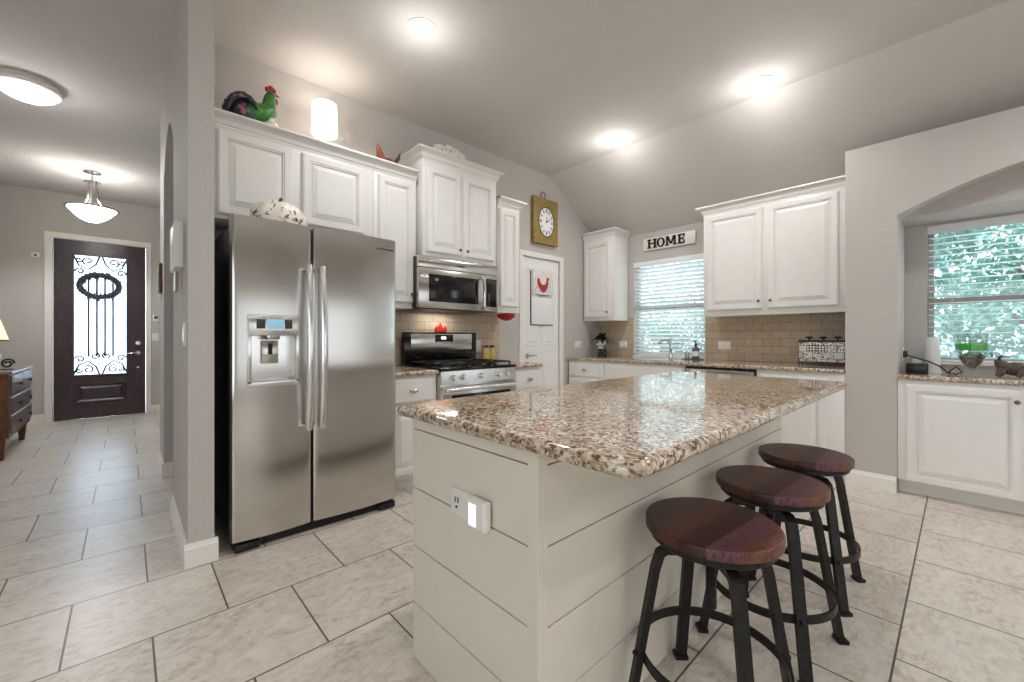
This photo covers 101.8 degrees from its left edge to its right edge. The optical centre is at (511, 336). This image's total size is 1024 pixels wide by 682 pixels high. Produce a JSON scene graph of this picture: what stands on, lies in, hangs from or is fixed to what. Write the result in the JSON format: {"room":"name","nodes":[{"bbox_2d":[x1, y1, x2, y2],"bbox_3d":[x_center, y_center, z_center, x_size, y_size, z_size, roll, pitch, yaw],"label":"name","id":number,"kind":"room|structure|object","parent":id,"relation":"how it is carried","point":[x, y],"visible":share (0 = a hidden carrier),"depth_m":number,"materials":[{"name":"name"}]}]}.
{"room":"kitchen","nodes":[
{"label":"kitchen","id":0,"kind":"room"},
{"bbox_2d":[0,183,159,420],"bbox_3d":[-5.505,-0.410,6.378,3.400,3.120,0.120,0,0,-43],"label":"wall","id":1,"kind":"structure","parent":0,"point":[26,213],"depth_m":5.53,"materials":[{"name":"beige paint"}]},
{"bbox_2d":[31,252,39,257],"bbox_3d":[-6.317,-1.090,5.512,0.080,0.070,0.044,0,0,-43],"label":"sensor","id":2,"kind":"object","parent":1,"relation":"attached to","point":[33,254],"visible":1,"depth_m":5.51,"materials":[{"name":"white plastic"}]},
{"bbox_2d":[27,404,159,423],"bbox_3d":[-5.403,1.093,6.380,3.250,0.115,0.016,0,0,-43],"label":"baseboard","id":3,"kind":"structure","parent":1,"relation":"attached to","point":[34,419],"depth_m":5.55,"materials":[{"name":"white paint"}]},
{"bbox_2d":[44,231,150,422],"bbox_3d":[-5.873,-0.138,5.941,1.085,2.575,0.023,0,0,-43],"label":"door frame","id":4,"kind":"structure","parent":1,"relation":"attached to","point":[48,235],"depth_m":5.61,"materials":[{"name":"white paint"}]},
{"bbox_2d":[52,238,145,421],"bbox_3d":[-5.904,-0.098,5.985,0.950,2.495,0.174,0,0,-43],"label":"door","id":5,"kind":"structure","parent":1,"relation":"in","point":[99,347],"depth_m":5.95,"materials":[{"name":"brown wood"}]},
{"bbox_2d":[73,271,124,301],"bbox_3d":[-5.864,-0.711,5.916,0.568,0.467,0.160,0,0,-43],"label":"wreath","id":6,"kind":"object","parent":5,"relation":"hanging from","point":[82,280],"visible":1,"depth_m":5.89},
{"bbox_2d":[152,333,158,340],"bbox_3d":[-5.443,0.000,6.349,0.090,0.120,0.008,0,0,-43],"label":"switch plate","id":7,"kind":"object","parent":1,"relation":"attached to","point":[155,336],"visible":1,"depth_m":6.35,"materials":[{"name":"white plastic"}]},
{"bbox_2d":[153,315,158,321],"bbox_3d":[-5.435,-0.280,6.343,0.070,0.100,0.026,0,0,-43],"label":"thermostat","id":8,"kind":"object","parent":1,"relation":"attached to","point":[155,317],"visible":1,"depth_m":6.33,"materials":[{"name":"white plastic"}]},
{"bbox_2d":[160,0,213,543],"bbox_3d":[-1.063,-0.410,4.180,3.675,3.120,2.325,0,0,-43],"label":"wall","id":9,"kind":"structure","parent":0,"point":[187,114],"depth_m":2.13,"materials":[{"name":"beige paint"}]},
{"bbox_2d":[158,263,161,293],"bbox_3d":[-3.063,-0.505,3.617,0.023,0.250,0.230,0,0,-43],"label":"picture frame","id":10,"kind":"object","parent":9,"relation":"attached to","point":[160,264],"visible":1,"depth_m":3.54,"materials":[{"name":"brown wood"}]},
{"bbox_2d":[158,451,172,477],"bbox_3d":[-2.988,1.093,3.621,0.124,0.115,0.526,0,0,-43],"label":"baseboard","id":11,"kind":"structure","parent":9,"relation":"attached to","point":[166,469],"depth_m":3.42,"materials":[{"name":"white paint"}]},
{"bbox_2d":[170,220,183,291],"bbox_3d":[-1.857,-0.432,2.301,0.042,0.365,0.300,0,0,-43],"label":"door chime","id":12,"kind":"object","parent":9,"relation":"attached to","point":[177,229],"visible":1,"depth_m":2.20,"materials":[{"name":"white plastic"}]},
{"bbox_2d":[182,322,186,345],"bbox_3d":[-1.697,-0.015,2.153,0.011,0.120,0.115,0,0,-43],"label":"light switch","id":13,"kind":"object","parent":9,"relation":"attached to","point":[184,329],"visible":1,"depth_m":2.12,"materials":[{"name":"white plastic"}]},
{"bbox_2d":[170,495,218,569],"bbox_3d":[-1.872,1.093,2.430,0.140,0.115,0.891,0,0,-43],"label":"baseboard","id":14,"kind":"structure","parent":9,"relation":"attached to","point":[194,554],"depth_m":2.12,"materials":[{"name":"white paint"}]},
{"bbox_2d":[214,45,597,385],"bbox_3d":[-0.444,-0.410,4.334,4.577,3.120,0.120,0,0,-43],"label":"wall","id":15,"kind":"structure","parent":0,"point":[360,126],"depth_m":3.88,"materials":[{"name":"beige paint"}]},
{"bbox_2d":[214,107,376,236],"bbox_3d":[-1.548,-1.052,2.955,1.052,0.645,0.378,0,0,-43],"label":"upper cabinet","id":16,"kind":"object","parent":15,"relation":"attached to","point":[255,161],"visible":0.61,"depth_m":2.80,"materials":[{"name":"beige paint"}]},
{"bbox_2d":[222,86,279,125],"bbox_3d":[-1.672,-1.507,2.677,0.316,0.309,0.140,0,0,-43],"label":"rooster figurine","id":17,"kind":"object","parent":16,"relation":"on","point":[242,103],"visible":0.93,"depth_m":2.64,"materials":[{"name":"green ceramic"}]},
{"bbox_2d":[311,98,336,141],"bbox_3d":[-1.387,-1.548,3.078,0.176,0.340,0.176,0,0,-43],"label":"table lamp","id":18,"kind":"object","parent":16,"relation":"on","point":[324,111],"visible":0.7,"depth_m":3.02,"materials":[{"name":"white ceramic"}]},
{"bbox_2d":[373,157,419,310],"bbox_3d":[-1.025,-0.805,3.439,0.370,1.140,0.378,0,0,-43],"label":"upper cabinet","id":19,"kind":"object","parent":15,"relation":"attached to","point":[394,184],"visible":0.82,"depth_m":3.34,"materials":[{"name":"beige paint"}]},
{"bbox_2d":[376,142,400,162],"bbox_3d":[-1.001,-1.461,3.381,0.206,0.186,0.090,0,0,-43],"label":"bird figurine","id":20,"kind":"object","parent":19,"relation":"on","point":[379,153],"visible":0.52,"depth_m":3.31,"materials":[{"name":"orange ceramic"}]},
{"bbox_2d":[395,311,498,365],"bbox_3d":[-0.739,0.003,3.974,1.630,0.505,0.008,0,0,-43],"label":"backsplash","id":21,"kind":"structure","parent":15,"relation":"attached to","point":[485,326],"depth_m":4.10,"materials":[{"name":"tile"}]},
{"bbox_2d":[476,340,480,351],"bbox_3d":[-0.367,0.090,4.308,0.110,0.120,0.008,0,0,-43],"label":"wall outlet","id":22,"kind":"object","parent":21,"relation":"attached to","point":[478,342],"visible":0.52,"depth_m":4.32,"materials":[{"name":"white plastic"}]},
{"bbox_2d":[398,143,504,266],"bbox_3d":[-0.555,-1.125,3.838,0.925,0.890,0.433,0,0,-43],"label":"upper cabinet","id":23,"kind":"object","parent":15,"relation":"attached to","point":[456,196],"visible":0.88,"depth_m":3.64,"materials":[{"name":"beige paint"}]},
{"bbox_2d":[396,255,497,313],"bbox_3d":[-0.566,-0.449,3.789,0.853,0.436,0.485,0,0,-43],"label":"microwave","id":24,"kind":"object","parent":23,"relation":"attached to","point":[440,285],"visible":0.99,"depth_m":3.60,"materials":[{"name":"silver metal"}]},
{"bbox_2d":[433,143,466,159],"bbox_3d":[-0.572,-1.674,3.838,0.380,0.197,0.062,0,0,-43],"label":"platter","id":25,"kind":"object","parent":23,"relation":"on","point":[446,148],"visible":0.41,"depth_m":3.85,"materials":[{"name":"beige ceramic"}]},
{"bbox_2d":[479,196,527,314],"bbox_3d":[-0.100,-0.808,4.296,0.361,1.133,0.378,0,0,-43],"label":"upper cabinet","id":26,"kind":"object","parent":15,"relation":"attached to","point":[507,209],"visible":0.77,"depth_m":4.15,"materials":[{"name":"beige paint"}]},
{"bbox_2d":[497,314,515,320],"bbox_3d":[-0.060,-0.204,4.308,0.196,0.073,0.196,0,0,-43],"label":"bowl","id":27,"kind":"object","parent":26,"relation":"attached to","point":[505,317],"visible":1,"depth_m":4.24,"materials":[{"name":"ceramic"}]},
{"bbox_2d":[523,256,558,387],"bbox_3d":[0.360,0.104,4.998,0.648,2.080,0.094,0,0,-43],"label":"door","id":28,"kind":"structure","parent":15,"relation":"in","point":[540,342],"depth_m":5.02,"materials":[{"name":"white paint"}]},
{"bbox_2d":[530,269,552,325],"bbox_3d":[0.357,-0.468,4.996,0.393,0.655,0.023,0,0,-43],"label":"wall calendar","id":29,"kind":"object","parent":28,"relation":"attached to","point":[541,308],"visible":1,"depth_m":4.98,"materials":[{"name":"white paper"}]},
{"bbox_2d":[532,269,552,298],"bbox_3d":[0.371,-0.633,5.002,0.355,0.323,0.008,0,0,-43],"label":"picture","id":30,"kind":"object","parent":29,"relation":"on","point":[542,281],"depth_m":4.99,"materials":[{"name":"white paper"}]},
{"bbox_2d":[519,249,563,384],"bbox_3d":[0.364,0.075,4.990,0.770,2.150,0.019,0,0,-43],"label":"door frame","id":31,"kind":"structure","parent":15,"relation":"attached to","point":[560,260],"depth_m":5.18,"materials":[{"name":"white paint"}]},
{"bbox_2d":[531,192,557,246],"bbox_3d":[0.395,-1.422,4.987,0.424,0.630,0.060,0,0,-43],"label":"wall clock","id":32,"kind":"object","parent":15,"relation":"attached to","point":[544,212],"visible":1,"depth_m":4.95,"materials":[{"name":"gold metal"}]},
{"bbox_2d":[575,341,581,347],"bbox_3d":[0.875,0.095,5.470,0.140,0.085,0.008,0,0,-43],"label":"switch plate","id":33,"kind":"object","parent":15,"relation":"attached to","point":[577,343],"visible":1,"depth_m":5.46,"materials":[{"name":"white plastic"}]},
{"bbox_2d":[581,227,629,321],"bbox_3d":[1.230,-0.782,5.423,0.378,1.145,0.531,0,0,-43],"label":"upper cabinet","id":34,"kind":"object","parent":15,"relation":"attached to","point":[605,250],"visible":1,"depth_m":5.30,"materials":[{"name":"beige paint"}]},
{"bbox_2d":[0,0,1023,235],"bbox_3d":[-1.056,-1.659,1.749,9.030,0.863,13.000,0,0,-43],"label":"ceiling","id":35,"kind":"structure","parent":0,"point":[541,86],"depth_m":3.07,"materials":[{"name":"paint"}]},
{"bbox_2d":[0,68,63,105],"bbox_3d":[-3.742,-1.895,3.212,0.380,0.150,0.380,0,0,-43],"label":"ceiling light","id":36,"kind":"object","parent":35,"relation":"attached to","point":[22,86],"visible":1,"depth_m":3.14,"materials":[{"name":"white glass"}]},
{"bbox_2d":[63,170,119,224],"bbox_3d":[-5.013,-1.656,4.966,0.480,0.628,0.480,0,0,-43],"label":"pendant light","id":37,"kind":"object","parent":35,"relation":"hanging from","point":[90,212],"visible":1,"depth_m":4.91,"materials":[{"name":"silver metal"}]},
{"bbox_2d":[406,17,437,40],"bbox_3d":[-0.575,-1.965,2.659,0.196,0.010,0.196,0,0,-43],"label":"recessed light","id":38,"kind":"object","parent":35,"relation":"in","point":[420,28],"visible":1,"depth_m":2.65,"materials":[{"name":"white paint"}]},
{"bbox_2d":[605,135,624,144],"bbox_3d":[1.026,-1.965,4.159,0.196,0.010,0.196,0,0,-43],"label":"recessed light","id":39,"kind":"object","parent":35,"relation":"in","point":[616,139],"visible":1,"depth_m":4.15,"materials":[{"name":"white paint"}]},
{"bbox_2d":[745,75,773,90],"bbox_3d":[1.919,-1.965,3.226,0.196,0.010,0.196,0,0,-43],"label":"recessed light","id":40,"kind":"object","parent":35,"relation":"in","point":[761,82],"visible":1,"depth_m":3.22,"materials":[{"name":"white paint"}]},
{"bbox_2d":[0,412,1023,681],"bbox_3d":[-1.012,1.200,1.790,8.950,0.100,13.000,0,0,-43],"label":"floor","id":41,"kind":"structure","parent":0,"point":[95,586],"depth_m":1.87,"materials":[{"name":"tile"}]},
{"bbox_2d":[0,365,33,460],"bbox_3d":[-5.229,0.738,4.173,0.486,0.825,1.210,0,0,-43],"label":"dresser","id":42,"kind":"object","parent":41,"relation":"on","point":[15,389],"visible":0.99,"depth_m":4.02,"materials":[{"name":"brown wood"}]},
{"bbox_2d":[0,320,9,361],"bbox_3d":[-5.036,0.075,3.990,0.274,0.500,0.274,0,0,-43],"label":"table lamp","id":43,"kind":"object","parent":42,"relation":"on","point":[3,336],"visible":1,"depth_m":4.03,"materials":[{"name":"beige fabric"}]},
{"bbox_2d":[1,358,15,369],"bbox_3d":[-5.023,0.269,4.146,0.096,0.113,0.030,0,0,-43],"label":"scroll ornament","id":44,"kind":"object","parent":42,"relation":"on","point":[12,360],"visible":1,"depth_m":4.14,"materials":[{"name":"black metal"}]},
{"bbox_2d":[214,214,394,553],"bbox_3d":[-1.365,0.244,2.761,0.941,1.812,0.894,0,0,-43],"label":"refrigerator","id":45,"kind":"object","parent":41,"relation":"on","point":[304,316],"visible":0.98,"depth_m":2.43,"materials":[{"name":"silver metal"}]},
{"bbox_2d":[250,198,306,225],"bbox_3d":[-1.405,-0.735,2.516,0.314,0.218,0.194,0,0,-43],"label":"cover","id":46,"kind":"object","parent":45,"relation":"on","point":[278,210],"visible":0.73,"depth_m":2.44,"materials":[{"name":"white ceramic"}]},
{"bbox_2d":[395,374,435,490],"bbox_3d":[-0.944,0.721,3.318,0.438,0.859,0.666,0,0,-43],"label":"base cabinet","id":47,"kind":"object","parent":41,"relation":"on","point":[421,388],"visible":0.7,"depth_m":3.08,"materials":[{"name":"beige paint"}]},
{"bbox_2d":[395,366,438,376],"bbox_3d":[-0.952,0.273,3.328,0.442,0.035,0.645,0,0,-43],"label":"countertop","id":48,"kind":"structure","parent":47,"relation":"on","point":[400,371],"depth_m":3.17,"materials":[{"name":"stone"}]},
{"bbox_2d":[401,332,516,399],"bbox_3d":[-0.453,0.537,3.707,0.803,1.165,0.707,0,0,-43],"label":"gas range","id":49,"kind":"object","parent":41,"relation":"on","point":[453,354],"visible":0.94,"depth_m":3.67,"materials":[{"name":"silver metal"}]},
{"bbox_2d":[434,323,446,331],"bbox_3d":[-0.675,-0.091,3.942,0.142,0.092,0.037,0,0,-43],"label":"ornament","id":50,"kind":"object","parent":49,"relation":"on","point":[439,328],"visible":0.93,"depth_m":3.93,"materials":[{"name":"ceramic"}]},
{"bbox_2d":[405,362,515,371],"bbox_3d":[-0.454,0.258,3.708,0.793,0.025,0.585,0,0,-43],"label":"cooktop","id":51,"kind":"object","parent":49,"relation":"in","point":[488,366],"depth_m":3.53,"materials":[{"name":"black metal"}]},
{"bbox_2d":[514,367,539,390],"bbox_3d":[-0.051,0.721,4.146,0.380,0.859,0.666,0,0,-43],"label":"base cabinet","id":52,"kind":"object","parent":41,"relation":"on","point":[526,378],"visible":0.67,"depth_m":3.93,"materials":[{"name":"beige paint"}]},
{"bbox_2d":[498,361,542,368],"bbox_3d":[-0.055,0.273,4.159,0.395,0.035,0.645,0,0,-43],"label":"countertop","id":53,"kind":"structure","parent":52,"relation":"on","point":[518,364],"depth_m":4.00,"materials":[{"name":"stone"}]},
{"bbox_2d":[483,345,489,358],"bbox_3d":[-0.264,0.169,4.256,0.072,0.172,0.071,0,0,-43],"label":"jar","id":54,"kind":"object","parent":53,"relation":"on","point":[486,352],"visible":0.78,"depth_m":4.23,"materials":[{"name":"yellow glass"}]},
{"bbox_2d":[489,345,494,358],"bbox_3d":[-0.209,0.169,4.307,0.072,0.172,0.071,0,0,-43],"label":"jar","id":55,"kind":"object","parent":53,"relation":"on","point":[492,350],"visible":0.73,"depth_m":4.28,"materials":[{"name":"yellow glass"}]},
{"bbox_2d":[569,360,604,383],"bbox_3d":[1.122,0.721,5.313,0.686,0.859,0.546,0,0,-43],"label":"base cabinet","id":56,"kind":"object","parent":41,"relation":"on","point":[580,371],"visible":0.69,"depth_m":5.10,"materials":[{"name":"beige paint"}]},
{"bbox_2d":[413,417,781,681],"bbox_3d":[0.613,0.720,1.989,2.096,0.860,0.649,0,0,-43],"label":"kitchen island","id":57,"kind":"object","parent":41,"relation":"on","point":[554,591],"visible":0.56,"depth_m":1.24,"materials":[{"name":"beige paint"}]},
{"bbox_2d":[451,486,472,520],"bbox_3d":[-0.141,0.512,1.260,0.008,0.085,0.150,0,0,-43],"label":"wall outlet","id":58,"kind":"object","parent":57,"relation":"attached to","point":[459,497],"visible":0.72,"depth_m":1.28,"materials":[{"name":"white plastic"}]},
{"bbox_2d":[467,495,490,533],"bbox_3d":[-0.095,0.505,1.183,0.032,0.086,0.080,0,0,-43],"label":"night light","id":59,"kind":"object","parent":58,"relation":"attached to","point":[478,509],"visible":1,"depth_m":1.16,"materials":[{"name":"white plastic"}]},
{"bbox_2d":[398,371,846,477],"bbox_3d":[0.724,0.270,1.935,2.237,0.039,0.997,0,0,-43],"label":"island countertop","id":60,"kind":"structure","parent":57,"relation":"on","point":[644,425],"depth_m":1.36,"materials":[{"name":"stone"}]},
{"bbox_2d":[605,362,685,379],"bbox_3d":[1.647,0.721,4.771,0.652,0.859,0.958,0,0,-43],"label":"base cabinet","id":61,"kind":"object","parent":41,"relation":"on","point":[613,370],"visible":0.13,"depth_m":4.62,"materials":[{"name":"beige paint"}]},
{"bbox_2d":[629,497,794,681],"bbox_3d":[0.597,0.850,1.246,0.414,0.600,0.414,0,0,-43],"label":"bar stool","id":62,"kind":"object","parent":41,"relation":"on","point":[730,538],"visible":1,"depth_m":1.22,"materials":[{"name":"brown wood"}]},
{"bbox_2d":[685,366,756,375],"bbox_3d":[2.171,0.722,4.156,0.665,0.857,0.640,0,0,-43],"label":"dishwasher","id":63,"kind":"object","parent":41,"relation":"on","point":[715,370],"visible":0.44,"depth_m":3.93,"materials":[{"name":"black metal"}]},
{"bbox_2d":[695,465,849,681],"bbox_3d":[0.995,0.850,1.604,0.414,0.600,0.414,0,0,-38],"label":"bar stool","id":64,"kind":"object","parent":41,"relation":"on","point":[781,492],"visible":0.74,"depth_m":1.50,"materials":[{"name":"brown wood"}]},
{"bbox_2d":[757,370,844,480],"bbox_3d":[2.631,0.721,3.711,0.652,0.859,0.621,0,0,-43],"label":"base cabinet","id":65,"kind":"object","parent":41,"relation":"on","point":[821,423],"visible":0.28,"depth_m":3.40,"materials":[{"name":"beige paint"}]},
{"bbox_2d":[567,356,844,373],"bbox_3d":[1.889,0.273,4.508,0.660,0.035,2.794,0,0,-43],"label":"countertop","id":66,"kind":"structure","parent":65,"relation":"on","point":[818,368],"depth_m":4.00,"materials":[{"name":"stone"}]},
{"bbox_2d":[596,349,607,355],"bbox_3d":[1.192,0.205,5.480,0.168,0.100,0.140,0,0,-10],"label":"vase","id":67,"kind":"object","parent":66,"relation":"on","point":[601,352],"visible":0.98,"depth_m":5.45,"materials":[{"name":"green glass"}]},
{"bbox_2d":[591,333,616,348],"bbox_3d":[1.157,0.049,5.442,0.339,0.212,0.374,0,0,-43],"label":"potted plant","id":68,"kind":"object","parent":67,"relation":"on","point":[600,340],"visible":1,"depth_m":5.44,"materials":[{"name":"green plant"}]},
{"bbox_2d":[625,358,688,360],"bbox_3d":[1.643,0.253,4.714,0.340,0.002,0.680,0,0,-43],"label":"sink","id":69,"kind":"object","parent":66,"relation":"in","point":[625,358],"visible":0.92,"depth_m":4.69,"materials":[{"name":"silver metal"}]},
{"bbox_2d":[658,336,672,358],"bbox_3d":[1.791,0.119,4.844,0.187,0.271,0.059,0,0,-10],"label":"faucet","id":70,"kind":"object","parent":66,"relation":"on","point":[661,340],"visible":1,"depth_m":4.84,"materials":[{"name":"silver metal"}]},
{"bbox_2d":[798,336,844,364],"bbox_3d":[2.806,0.125,3.747,0.160,0.260,0.360,0,0,-43],"label":"canisters","id":71,"kind":"object","parent":66,"relation":"on","point":[811,351],"visible":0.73,"depth_m":3.69,"materials":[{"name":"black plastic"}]},
{"bbox_3d":[2.027,0.249,4.668,0.120,0.012,0.210,0,0,-43],"label":"soap tray","id":72,"kind":"object","parent":66,"relation":"on","visible":0},
{"bbox_2d":[685,352,689,358],"bbox_3d":[1.986,0.208,4.712,0.054,0.070,0.054,0,0,-43],"label":"tumbler","id":73,"kind":"object","parent":72,"relation":"on","point":[687,354],"visible":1,"depth_m":4.69,"materials":[{"name":"clear glass"}]},
{"bbox_2d":[692,340,698,358],"bbox_3d":[2.050,0.140,4.641,0.080,0.206,0.076,0,0,-43],"label":"soap dispenser","id":74,"kind":"object","parent":72,"relation":"on","point":[695,350],"visible":1,"depth_m":4.62,"materials":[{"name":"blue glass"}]},
{"bbox_2d":[749,443,865,616],"bbox_3d":[1.387,0.850,1.975,0.414,0.600,0.414,0,0,-43],"label":"bar stool","id":75,"kind":"object","parent":41,"relation":"on","point":[815,462],"visible":0.62,"depth_m":1.87,"materials":[{"name":"brown wood"}]},
{"bbox_2d":[898,379,1023,514],"bbox_3d":[3.425,0.731,2.853,0.653,0.838,1.106,0,0,-43],"label":"base cabinet","id":76,"kind":"object","parent":41,"relation":"on","point":[960,442],"visible":0.94,"depth_m":2.82,"materials":[{"name":"beige paint"}]},
{"bbox_3d":[4.154,0.731,2.091,0.620,0.838,0.998,0,0,-43],"label":"base cabinet","id":77,"kind":"object","parent":41,"relation":"on","visible":0},
{"bbox_2d":[897,370,1023,385],"bbox_3d":[3.781,0.293,2.497,0.636,0.035,2.112,0,0,-43],"label":"countertop","id":78,"kind":"structure","parent":77,"relation":"on","point":[977,378],"depth_m":2.89,"materials":[{"name":"stone"}]},
{"bbox_2d":[912,359,920,362],"bbox_3d":[3.276,0.226,3.365,0.060,0.100,0.050,0,0,-43],"label":"charger","id":79,"kind":"object","parent":78,"relation":"on","point":[913,360],"visible":0.27,"depth_m":3.34,"materials":[{"name":"plastic"}]},
{"bbox_2d":[903,351,962,374],"bbox_3d":[3.172,0.193,3.146,0.170,0.166,0.330,0,0,-43],"label":"box","id":80,"kind":"object","parent":78,"relation":"on","point":[919,368],"visible":0.99,"depth_m":3.14,"materials":[{"name":"plastic"}]},
{"bbox_2d":[925,337,941,372],"bbox_3d":[3.315,0.139,3.278,0.110,0.274,0.110,0,0,-43],"label":"paper roll","id":81,"kind":"object","parent":78,"relation":"on","point":[932,344],"visible":0.83,"depth_m":3.25,"materials":[{"name":"white paper"}]},
{"bbox_2d":[955,343,988,367],"bbox_3d":[3.264,0.126,2.951,0.192,0.300,0.192,0,0,-43],"label":"bowl","id":82,"kind":"object","parent":78,"relation":"on","point":[971,360],"visible":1,"depth_m":2.91,"materials":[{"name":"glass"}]},
{"bbox_2d":[994,355,1023,378],"bbox_3d":[3.330,0.197,2.733,0.111,0.147,0.213,0,0,-43],"label":"animal figurine","id":83,"kind":"object","parent":78,"relation":"on","point":[1016,369],"visible":1,"depth_m":2.75,"materials":[{"name":"brown wood"}]},
{"bbox_2d":[597,313,844,364],"bbox_3d":[2.136,0.003,4.735,0.008,0.505,2.800,0,0,-43],"label":"backsplash","id":84,"kind":"structure","parent":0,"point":[752,338],"depth_m":4.31,"materials":[{"name":"tile"}]},
{"bbox_2d":[619,341,626,347],"bbox_3d":[1.458,0.095,5.456,0.008,0.085,0.120,0,0,-43],"label":"wall outlet","id":85,"kind":"object","parent":84,"relation":"attached to","point":[623,344],"visible":1,"depth_m":5.45,"materials":[{"name":"white plastic"}]},
{"bbox_2d":[718,341,730,349],"bbox_3d":[2.314,0.090,4.532,0.008,0.090,0.130,0,0,-43],"label":"wall outlet","id":86,"kind":"object","parent":84,"relation":"attached to","point":[721,344],"visible":1,"depth_m":4.53,"materials":[{"name":"white plastic"}]},
{"bbox_2d":[845,106,1023,492],"bbox_3d":[4.570,-0.158,1.660,0.620,2.616,5.020,0,0,-43],"label":"wall","id":87,"kind":"structure","parent":0,"point":[972,168],"depth_m":3.11,"materials":[{"name":"beige paint"}]},
{"bbox_2d":[632,356,704,359],"bbox_3d":[1.887,0.249,5.034,0.103,0.016,0.907,0,0,-43],"label":"window sill","id":88,"kind":"structure","parent":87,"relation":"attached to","point":[632,356],"depth_m":5.08,"materials":[{"name":"white paint"}]},
{"bbox_2d":[623,211,1023,373],"bbox_3d":[3.924,-0.080,2.901,0.120,2.460,7.920,0,0,-43],"label":"wall window","id":89,"kind":"structure","parent":87,"relation":"in","point":[916,238],"depth_m":3.46,"materials":[{"name":"beige paint"}]},
{"bbox_2d":[633,253,704,357],"bbox_3d":[1.892,-0.355,5.038,0.069,1.185,0.903,0,0,-43],"label":"window blind","id":90,"kind":"object","parent":89,"relation":"attached to","point":[695,256],"visible":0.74,"depth_m":5.03,"materials":[{"name":"white plastic"}]},
{"bbox_2d":[643,230,695,250],"bbox_3d":[1.877,-1.151,4.991,0.039,0.147,0.647,0,0,-43],"label":"home sign","id":91,"kind":"object","parent":89,"relation":"attached to","point":[688,237],"visible":1,"depth_m":4.96,"materials":[{"name":"white paint"}]},
{"bbox_2d":[637,268,703,357],"bbox_3d":[1.940,-0.352,5.083,0.062,1.195,0.907,0,0,-43],"label":"window","id":92,"kind":"structure","parent":89,"relation":"attached to","point":[637,268],"depth_m":5.33,"materials":[{"name":"grey plastic"}]},
{"bbox_2d":[695,175,844,317],"bbox_3d":[2.507,-0.785,4.045,0.378,1.140,1.277,0,0,-43],"label":"upper cabinet","id":93,"kind":"object","parent":89,"relation":"attached to","point":[782,251],"visible":0.91,"depth_m":3.88,"materials":[{"name":"beige paint"}]},
{"bbox_2d":[927,214,1023,362],"bbox_3d":[4.017,-0.350,2.746,0.069,1.095,1.801,0,0,-43],"label":"window blind","id":94,"kind":"object","parent":89,"relation":"attached to","point":[1019,218],"visible":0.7,"depth_m":3.20,"materials":[{"name":"white plastic"}]},
{"bbox_2d":[928,234,1023,361],"bbox_3d":[4.066,-0.347,2.791,0.062,1.105,1.805,0,0,-43],"label":"window","id":95,"kind":"structure","parent":89,"relation":"attached to","point":[931,325],"depth_m":3.39,"materials":[{"name":"grey plastic"}]},
{"bbox_2d":[845,469,895,492],"bbox_3d":[2.732,1.093,3.175,0.016,0.115,0.298,0,0,-43],"label":"baseboard","id":96,"kind":"structure","parent":87,"relation":"attached to","point":[855,477],"depth_m":3.16,"materials":[{"name":"white paint"}]},
{"bbox_2d":[941,362,993,365],"bbox_3d":[4.014,0.210,2.743,0.098,0.018,1.805,0,0,-43],"label":"window sill","id":97,"kind":"structure","parent":87,"relation":"attached to","point":[942,363],"depth_m":3.25,"materials":[{"name":"white paint"}]},
{"label":"outside","id":98,"kind":"structure","parent":0,"visible":0},
{"bbox_3d":[10.554,1.350,8.421,17.070,0.100,26.000,0,0,-43],"label":"patio","id":99,"kind":"object","parent":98,"visible":0},
{"bbox_2d":[641,302,704,352],"bbox_3d":[3.485,0.223,9.520,3.129,2.172,2.986,0,0,42],"label":"tree","id":100,"kind":"object","parent":99,"relation":"on","point":[693,302],"visible":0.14,"depth_m":8.94,"materials":[{"name":"green plant"}]},
{"bbox_2d":[641,224,1023,357],"bbox_3d":[10.291,-1.009,9.551,4.128,4.920,18.397,0,0,-43],"label":"hedge","id":101,"kind":"object","parent":99,"relation":"on","point":[982,235],"visible":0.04,"depth_m":9.66,"materials":[{"name":"green plant"}]},
{"bbox_2d":[935,235,981,356],"bbox_3d":[6.862,-0.596,7.917,3.098,3.801,3.182,0,0,-43],"label":"tree","id":102,"kind":"object","parent":99,"relation":"on","point":[939,259],"visible":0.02,"depth_m":7.06,"materials":[{"name":"green plant"}]},
{"bbox_2d":[935,223,1023,358],"bbox_3d":[6.021,-0.630,4.631,3.308,3.871,2.546,0,0,34],"label":"tree","id":103,"kind":"object","parent":99,"relation":"on","point":[1014,323],"visible":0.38,"depth_m":4.83,"materials":[{"name":"green plant"}]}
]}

